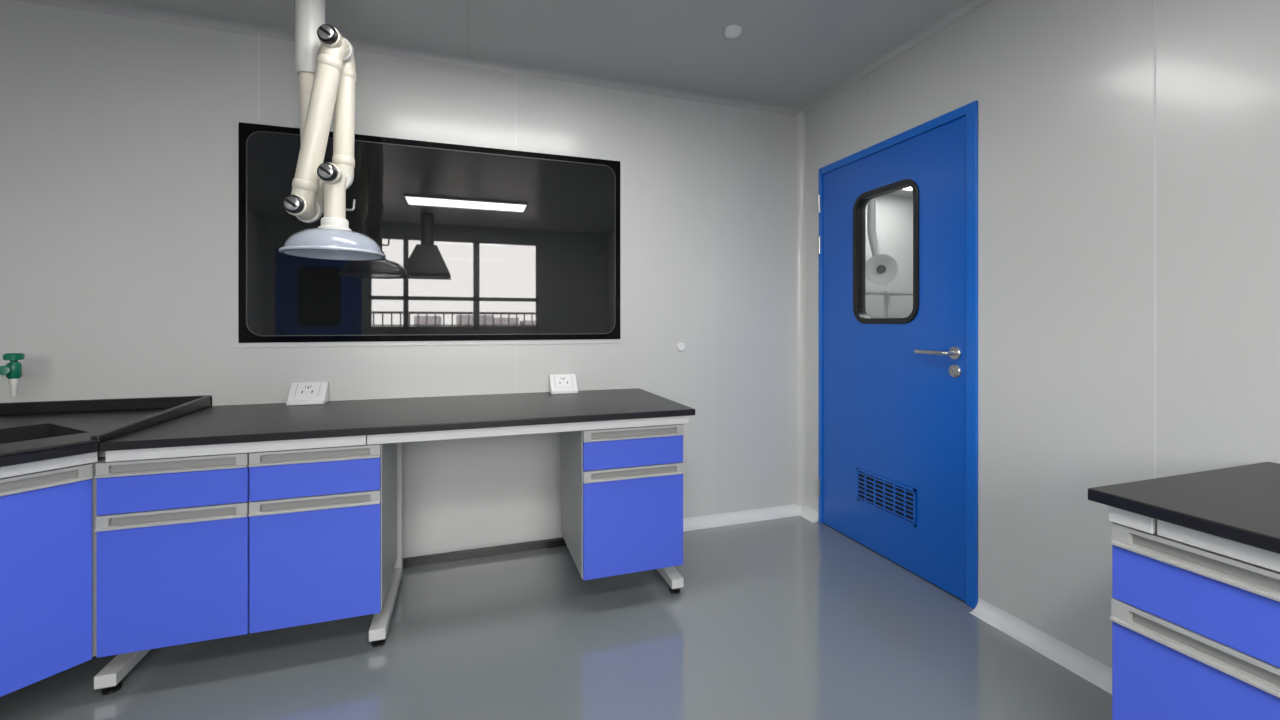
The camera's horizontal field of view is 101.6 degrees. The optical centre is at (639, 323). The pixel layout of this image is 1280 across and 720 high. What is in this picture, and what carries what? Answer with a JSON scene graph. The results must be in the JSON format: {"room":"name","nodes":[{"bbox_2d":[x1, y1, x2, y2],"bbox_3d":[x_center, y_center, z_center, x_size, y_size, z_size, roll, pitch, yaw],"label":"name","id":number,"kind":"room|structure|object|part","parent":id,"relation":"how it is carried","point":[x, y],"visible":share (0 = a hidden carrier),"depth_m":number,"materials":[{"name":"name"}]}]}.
{"room":"laboratory","nodes":[
{"label":"laboratory","id":0,"kind":"room"},
{"bbox_2d":[0,0,795,557],"bbox_3d":[-1.035,-0.075,2.560,4.381,2.460,0.060,0,0,-18],"label":"wall","id":1,"kind":"structure","parent":0,"point":[116,132],"depth_m":2.49,"materials":[{"name":"white paint"}]},
{"bbox_2d":[258,35,258,118],"bbox_3d":[-0.629,-0.100,2.663,2.234,2.410,0.001,0,0,-18],"label":"panel seams","id":2,"kind":"object","parent":1,"relation":"attached to","point":[258,35],"visible":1,"depth_m":2.31,"materials":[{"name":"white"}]},
{"bbox_2d":[14,0,800,115],"bbox_3d":[-1.020,-1.288,2.515,4.261,0.035,0.035,0,0,-18],"label":"trim","id":3,"kind":"structure","parent":1,"relation":"attached to","point":[104,7],"depth_m":2.50,"materials":[{"name":"grey metal"}]},
{"bbox_2d":[233,117,623,347],"bbox_3d":[-0.932,-0.398,2.561,1.781,1.008,0.004,0,0,-18],"label":"trim","id":4,"kind":"structure","parent":1,"relation":"attached to","point":[236,120],"depth_m":2.48,"materials":[{"name":"metal"}]},
{"bbox_2d":[238,122,619,342],"bbox_3d":[-0.931,-0.398,2.559,1.737,0.964,0.008,0,0,-18],"label":"black border","id":5,"kind":"object","parent":1,"relation":"attached to","point":[244,129],"visible":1,"depth_m":2.46,"materials":[{"name":"black"}]},
{"bbox_2d":[246,131,615,335],"bbox_3d":[-0.930,-0.398,2.555,1.681,0.908,0.004,0,0,-18],"label":"gasket","id":6,"kind":"object","parent":5,"relation":"attached to","point":[256,131],"visible":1,"depth_m":2.52,"materials":[{"name":"grey rubber"}]},
{"bbox_2d":[247,132,614,334],"bbox_3d":[-0.931,-0.398,2.560,1.681,0.908,0.006,0,0,-18],"label":"glass","id":7,"kind":"object","parent":1,"relation":"attached to","point":[471,243],"visible":1,"depth_m":2.54,"materials":[{"name":"black"}]},
{"bbox_2d":[677,343,685,350],"bbox_3d":[0.234,0.132,2.945,0.048,0.048,0.015,0,0,-18],"label":"wall cap","id":8,"kind":"object","parent":1,"relation":"attached to","point":[681,346],"visible":1,"depth_m":2.94,"materials":[{"name":"white plastic"}]},
{"bbox_2d":[683,504,801,530],"bbox_3d":[0.510,1.129,3.018,1.041,0.052,0.052,0,0,-18],"label":"baseboard","id":9,"kind":"structure","parent":1,"relation":"attached to","point":[739,517],"depth_m":3.06,"materials":[{"name":"white"}]},
{"bbox_2d":[796,111,806,505],"bbox_3d":[0.981,-0.098,3.179,0.045,2.415,0.045,0,0,-18],"label":"trim","id":10,"kind":"structure","parent":1,"relation":"attached to","point":[801,118],"depth_m":3.19,"materials":[{"name":"grey metal"}]},
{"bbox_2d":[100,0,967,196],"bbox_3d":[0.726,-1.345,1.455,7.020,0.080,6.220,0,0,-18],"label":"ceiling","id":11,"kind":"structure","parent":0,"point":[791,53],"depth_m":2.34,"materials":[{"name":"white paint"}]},
{"bbox_2d":[279,0,385,259],"bbox_3d":[-1.162,-0.783,1.987,0.352,1.045,0.352,0,0,-33],"label":"fume extraction arm","id":12,"kind":"object","parent":11,"relation":"hanging from","point":[324,59],"visible":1,"depth_m":1.97},
{"bbox_3d":[-1.268,-0.437,1.911,0.066,0.066,0.020,0,0,-9],"label":"knob","id":13,"kind":"part","parent":12,"relation":"part of","materials":[{"name":"black rubber"}]},
{"bbox_3d":[-1.152,-0.559,1.925,0.066,0.066,0.020,0,0,-9],"label":"knob","id":14,"kind":"part","parent":12,"relation":"part of","materials":[{"name":"black rubber"}]},
{"bbox_3d":[-1.143,-1.058,1.909,0.066,0.066,0.020,0,0,-9],"label":"knob","id":15,"kind":"part","parent":12,"relation":"part of","materials":[{"name":"black rubber"}]},
{"bbox_2d":[279,171,385,259],"bbox_3d":[-1.162,-0.428,1.987,0.352,0.335,0.352,0,0,-18],"label":"hood","id":16,"kind":"object","parent":12,"relation":"attached to","point":[314,193],"depth_m":1.95,"materials":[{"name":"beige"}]},
{"bbox_3d":[-1.116,-0.453,1.996,0.054,0.044,0.009,0,0,-7],"label":"damper lever","id":17,"kind":"part","parent":12,"relation":"part of","materials":[{"name":"silver metal"}]},
{"bbox_2d":[723,25,741,38],"bbox_3d":[0.412,-1.292,2.321,0.084,0.026,0.084,0,0,-18],"label":"smoke detector","id":18,"kind":"object","parent":11,"relation":"attached to","point":[731,31],"visible":1,"depth_m":2.30,"materials":[{"name":"white plastic"}]},
{"bbox_2d":[866,198,897,284],"bbox_3d":[1.964,-0.810,4.257,0.250,0.990,0.111,0,0,22],"label":"fume extraction arm","id":19,"kind":"object","parent":11,"relation":"hanging from","point":[881,269],"visible":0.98,"depth_m":4.24},
{"bbox_2d":[0,516,1111,719],"bbox_3d":[0.726,1.195,1.455,7.020,0.080,6.220,0,0,-18],"label":"floor","id":20,"kind":"structure","parent":0,"point":[788,618],"depth_m":1.82,"materials":[{"name":"grey"}]},
{"bbox_2d":[0,395,211,696],"bbox_3d":[-2.249,0.732,1.466,1.262,0.846,1.242,0,0,-18],"label":"bench","id":21,"kind":"object","parent":20,"relation":"on","point":[49,450],"visible":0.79,"depth_m":1.51,"materials":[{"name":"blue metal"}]},
{"bbox_2d":[0,353,24,395],"bbox_3d":[-2.369,0.232,1.850,0.255,0.247,0.072,0,0,-26],"label":"faucet","id":22,"kind":"object","parent":21,"relation":"on","point":[12,370],"visible":1,"depth_m":1.89,"materials":[{"name":"teal plastic"}]},
{"bbox_3d":[-2.280,0.168,1.874,0.034,0.035,0.033,0,0,-33],"label":"knob","id":23,"kind":"part","parent":22,"relation":"part of","materials":[{"name":"teal plastic"}]},
{"bbox_3d":[-2.284,0.125,1.904,0.053,0.034,0.053,0,0,-18],"label":"valve knob","id":24,"kind":"part","parent":22,"relation":"part of","materials":[{"name":"teal plastic"}]},
{"bbox_2d":[0,424,86,443],"bbox_3d":[-2.051,0.486,1.586,0.340,0.258,0.440,0,0,27],"label":"basin","id":25,"kind":"object","parent":21,"relation":"in","point":[9,433],"depth_m":1.79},
{"bbox_2d":[0,463,92,696],"bbox_3d":[-1.728,0.716,1.426,0.253,0.588,0.253,0,0,-18],"label":"cabinet","id":26,"kind":"object","parent":21,"relation":"in","point":[46,513],"depth_m":1.49,"materials":[{"name":"blue metal"}]},
{"bbox_2d":[0,406,211,466],"bbox_3d":[-2.249,0.368,1.466,1.262,0.026,1.242,0,0,-18],"label":"countertop","id":27,"kind":"structure","parent":21,"relation":"on","point":[92,422],"depth_m":1.80,"materials":[{"name":"black stone"}]},
{"bbox_2d":[94,388,694,694],"bbox_3d":[-0.831,0.755,2.204,1.992,0.800,0.742,0,0,-18],"label":"laboratory bench","id":28,"kind":"object","parent":20,"relation":"on","point":[214,522],"visible":1,"depth_m":1.77,"materials":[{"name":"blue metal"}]},
{"bbox_3d":[-1.741,0.755,1.872,0.055,0.744,0.545,0,0,-18],"label":"frame","id":29,"kind":"part","parent":28,"relation":"part of","materials":[{"name":"white metal"}]},
{"bbox_3d":[-1.462,0.445,1.645,0.385,0.045,0.020,0,0,-18],"label":"handle frame","id":30,"kind":"part","parent":28,"relation":"part of","materials":[{"name":"grey metal"}]},
{"bbox_3d":[-1.462,0.820,1.646,0.385,0.382,0.018,0,0,-18],"label":"panel","id":31,"kind":"part","parent":28,"relation":"part of","materials":[{"name":"blue laminate"}]},
{"bbox_3d":[-1.462,0.524,1.646,0.385,0.112,0.018,0,0,-18],"label":"panel","id":32,"kind":"part","parent":28,"relation":"part of","materials":[{"name":"blue laminate"}]},
{"bbox_3d":[-1.462,0.606,1.645,0.385,0.045,0.020,0,0,-18],"label":"handle frame","id":33,"kind":"part","parent":28,"relation":"part of","materials":[{"name":"grey metal"}]},
{"bbox_3d":[-1.281,0.400,1.694,0.705,0.037,0.018,0,0,-18],"label":"apron rail","id":34,"kind":"part","parent":28,"relation":"part of","materials":[{"name":"white metal"}]},
{"bbox_2d":[286,382,328,405],"bbox_3d":[-1.474,0.309,2.320,0.145,0.091,0.093,0,0,-18],"label":"power socket","id":35,"kind":"object","parent":28,"relation":"on","point":[303,393],"visible":1,"depth_m":2.31,"materials":[{"name":"white plastic"}]},
{"bbox_3d":[-1.473,0.296,2.316,0.110,0.061,0.055,0,0,-18],"label":"plate","id":36,"kind":"part","parent":35,"relation":"part of","materials":[{"name":"white plastic"}]},
{"bbox_3d":[-1.092,0.606,1.769,0.385,0.045,0.020,0,0,-18],"label":"handle frame","id":37,"kind":"part","parent":28,"relation":"part of","materials":[{"name":"grey metal"}]},
{"bbox_3d":[-1.092,0.445,1.769,0.385,0.045,0.020,0,0,-18],"label":"handle frame","id":38,"kind":"part","parent":28,"relation":"part of","materials":[{"name":"grey metal"}]},
{"bbox_3d":[-1.093,0.820,1.770,0.385,0.382,0.018,0,0,-18],"label":"panel","id":39,"kind":"part","parent":28,"relation":"part of","materials":[{"name":"blue laminate"}]},
{"bbox_3d":[-1.093,0.524,1.770,0.385,0.112,0.018,0,0,-18],"label":"panel","id":40,"kind":"part","parent":28,"relation":"part of","materials":[{"name":"blue metal"}]},
{"bbox_3d":[-1.020,0.755,2.113,0.055,0.744,0.545,0,0,-18],"label":"frame","id":41,"kind":"part","parent":28,"relation":"part of","materials":[{"name":"white metal"}]},
{"bbox_2d":[99,388,694,450],"bbox_3d":[-0.807,0.368,2.212,1.941,0.026,0.742,0,0,-18],"label":"countertop","id":42,"kind":"structure","parent":28,"relation":"on","point":[223,424],"depth_m":2.02,"materials":[{"name":"black stone"}]},
{"bbox_3d":[-0.954,1.137,2.538,1.860,0.035,0.028,0,0,-18],"label":"skirting","id":43,"kind":"part","parent":28,"relation":"part of","materials":[{"name":"grey metal"}]},
{"bbox_3d":[-0.371,0.400,1.998,1.207,0.037,0.018,0,0,-18],"label":"apron rail","id":44,"kind":"part","parent":28,"relation":"part of","materials":[{"name":"white metal"}]},
{"bbox_2d":[549,374,577,393],"bbox_3d":[-0.393,0.309,2.681,0.135,0.091,0.093,0,0,-18],"label":"power socket","id":45,"kind":"object","parent":28,"relation":"on","point":[561,383],"visible":1,"depth_m":2.67,"materials":[{"name":"white plastic"}]},
{"bbox_3d":[-0.392,0.296,2.678,0.110,0.061,0.055,0,0,-18],"label":"plate","id":46,"kind":"part","parent":45,"relation":"part of","materials":[{"name":"white plastic"}]},
{"bbox_3d":[-0.023,0.820,2.128,0.425,0.382,0.018,0,0,-18],"label":"panel","id":47,"kind":"part","parent":28,"relation":"part of","materials":[{"name":"blue laminate"}]},
{"bbox_3d":[-0.023,0.524,2.128,0.425,0.112,0.018,0,0,-18],"label":"panel","id":48,"kind":"part","parent":28,"relation":"part of","materials":[{"name":"blue metal"}]},
{"bbox_3d":[-0.023,0.606,2.127,0.425,0.045,0.020,0,0,-18],"label":"handle frame","id":49,"kind":"part","parent":28,"relation":"part of","materials":[{"name":"grey metal"}]},
{"bbox_3d":[-0.023,0.445,2.127,0.425,0.045,0.020,0,0,-18],"label":"handle frame","id":50,"kind":"part","parent":28,"relation":"part of","materials":[{"name":"grey metal"}]},
{"bbox_3d":[0.075,0.755,2.479,0.055,0.744,0.545,0,0,-18],"label":"frame","id":51,"kind":"part","parent":28,"relation":"part of","materials":[{"name":"white metal"}]},
{"bbox_2d":[866,283,912,317],"bbox_3d":[2.203,0.255,4.764,1.800,1.600,0.740,0,0,-18],"label":"shelf","id":52,"kind":"object","parent":20,"relation":"on","point":[886,292],"visible":0.08,"depth_m":4.70,"materials":[{"name":"white metal"}]},
{"bbox_2d":[823,523,965,602],"bbox_3d":[1.233,1.153,2.591,0.060,0.005,0.915,0,0,-18],"label":"threshold shadow","id":53,"kind":"object","parent":20,"relation":"on","point":[823,523],"visible":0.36,"depth_m":2.49,"materials":[{"name":"black"}]},
{"bbox_2d":[1088,462,1279,719],"bbox_3d":[1.618,0.755,0.258,0.686,0.800,2.064,0,0,-18],"label":"laboratory bench","id":54,"kind":"object","parent":20,"relation":"on","point":[1195,616],"visible":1,"depth_m":1.00,"materials":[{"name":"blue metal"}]},
{"bbox_2d":[1088,462,1279,553],"bbox_3d":[1.618,0.368,0.258,0.686,0.026,2.064,0,0,-18],"label":"countertop","id":55,"kind":"structure","parent":54,"relation":"on","point":[1241,504],"depth_m":1.05,"materials":[{"name":"black stone"}]},
{"bbox_3d":[1.087,0.606,0.875,0.020,0.045,0.495,0,0,-18],"label":"handle frame","id":56,"kind":"part","parent":54,"relation":"part of","materials":[{"name":"grey"}]},
{"bbox_3d":[1.087,0.445,0.875,0.020,0.045,0.495,0,0,-18],"label":"handle frame","id":57,"kind":"part","parent":54,"relation":"part of","materials":[{"name":"grey metal"}]},
{"bbox_3d":[1.088,0.820,0.875,0.018,0.382,0.495,0,0,-18],"label":"panel","id":58,"kind":"part","parent":54,"relation":"part of","materials":[{"name":"blue laminate"}]},
{"bbox_3d":[1.088,0.524,0.875,0.018,0.112,0.495,0,0,-18],"label":"panel","id":59,"kind":"part","parent":54,"relation":"part of","materials":[{"name":"blue metal"}]},
{"bbox_3d":[1.336,0.400,0.117,0.016,0.037,1.935,0,0,-18],"label":"apron rail","id":60,"kind":"part","parent":54,"relation":"part of","materials":[{"name":"white metal"}]},
{"bbox_2d":[866,194,912,317],"bbox_3d":[1.827,-0.075,5.071,2.639,2.460,0.060,0,0,-18],"label":"wall","id":61,"kind":"structure","parent":0,"point":[894,213],"depth_m":5.29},
{"bbox_2d":[807,0,1279,667],"bbox_3d":[1.524,-0.075,1.722,0.060,2.460,6.100,0,0,-18],"label":"wall","id":62,"kind":"structure","parent":0,"point":[1063,90],"depth_m":1.72,"materials":[{"name":"white paint"}]},
{"bbox_2d":[800,505,818,522],"bbox_3d":[0.998,1.129,3.118,0.052,0.052,0.170,0,0,-18],"label":"baseboard","id":63,"kind":"structure","parent":62,"relation":"attached to","point":[808,513],"depth_m":3.11,"materials":[{"name":"white"}]},
{"bbox_2d":[818,195,820,212],"bbox_3d":[1.038,-0.693,3.023,0.016,0.100,0.016,0,0,-18],"label":"hinge","id":64,"kind":"object","parent":62,"relation":"attached to","point":[819,196],"visible":1,"depth_m":3.02,"materials":[{"name":"silver metal"}]},
{"bbox_2d":[818,236,820,253],"bbox_3d":[1.038,-0.455,3.023,0.016,0.100,0.016,0,0,-18],"label":"hinge","id":65,"kind":"object","parent":62,"relation":"attached to","point":[819,237],"visible":1,"depth_m":3.02,"materials":[{"name":"silver metal"}]},
{"bbox_2d":[818,478,820,495],"bbox_3d":[1.038,0.948,3.023,0.016,0.100,0.016,0,0,-18],"label":"hinge","id":66,"kind":"object","parent":62,"relation":"attached to","point":[819,479],"visible":1,"depth_m":3.02,"materials":[{"name":"silver metal"}]},
{"bbox_2d":[823,116,965,601],"bbox_3d":[1.224,0.146,2.590,0.047,2.006,0.911,0,0,-18],"label":"leaf","id":67,"kind":"object","parent":62,"relation":"attached to","point":[893,412],"visible":0.8,"depth_m":2.44,"materials":[{"name":"blue"}]},
{"bbox_2d":[853,179,918,323],"bbox_3d":[1.224,-0.339,2.582,0.062,0.677,0.420,0,0,-18],"label":"window gasket","id":68,"kind":"structure","parent":67,"relation":"attached to","point":[859,209],"depth_m":2.72,"materials":[{"name":"black rubber"}]},
{"bbox_2d":[856,468,915,526],"bbox_3d":[1.202,0.845,2.569,0.004,0.172,0.380,0,0,-18],"label":"vent grille","id":69,"kind":"object","parent":67,"relation":"attached to","point":[875,477],"visible":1,"depth_m":2.55,"materials":[{"name":"blue metal"}]},
{"bbox_2d":[859,471,912,522],"bbox_3d":[1.205,0.845,2.570,0.002,0.152,0.360,0,0,-18],"label":"vent slots","id":70,"kind":"object","parent":67,"relation":"attached to","point":[860,475],"depth_m":2.55,"materials":[{"name":"black"}]},
{"bbox_2d":[914,349,955,354],"bbox_3d":[1.272,0.124,2.255,0.060,0.019,0.160,0,0,-18],"label":"lever","id":71,"kind":"object","parent":67,"relation":"attached to","point":[916,351],"visible":1,"depth_m":2.22,"materials":[{"name":"silver metal"}]},
{"bbox_2d":[949,347,960,358],"bbox_3d":[1.325,0.124,2.198,0.011,0.054,0.054,0,0,-18],"label":"rosette","id":72,"kind":"object","parent":67,"relation":"attached to","point":[957,350],"visible":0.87,"depth_m":2.19,"materials":[{"name":"silver metal"}]},
{"bbox_2d":[949,365,960,377],"bbox_3d":[1.325,0.200,2.198,0.011,0.054,0.054,0,0,-18],"label":"rosette","id":73,"kind":"object","parent":67,"relation":"attached to","point":[957,368],"visible":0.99,"depth_m":2.19,"materials":[{"name":"silver metal"}]},
{"bbox_2d":[801,0,990,113],"bbox_3d":[1.712,-1.288,1.008,0.035,0.035,4.626,0,0,-18],"label":"trim","id":74,"kind":"structure","parent":62,"relation":"attached to","point":[970,6],"depth_m":2.46,"materials":[{"name":"grey metal"}]},
{"bbox_2d":[819,100,977,608],"bbox_3d":[1.230,0.128,2.582,0.072,2.055,0.990,0,0,-18],"label":"frame","id":75,"kind":"object","parent":62,"relation":"attached to","point":[970,110],"visible":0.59,"depth_m":2.13,"materials":[{"name":"blue metal"}]},
{"bbox_2d":[969,598,1111,693],"bbox_3d":[1.889,1.129,0.453,0.052,0.052,3.462,0,0,-18],"label":"baseboard","id":76,"kind":"structure","parent":62,"relation":"attached to","point":[1079,663],"depth_m":1.84,"materials":[{"name":"white"}]},
{"bbox_2d":[1154,0,1155,477],"bbox_3d":[1.551,-0.100,1.544,0.001,2.410,2.346,0,0,-18],"label":"seam","id":77,"kind":"object","parent":62,"relation":"attached to","point":[1154,0],"visible":0.78,"depth_m":1.56,"materials":[{"name":"white"}]}
]}

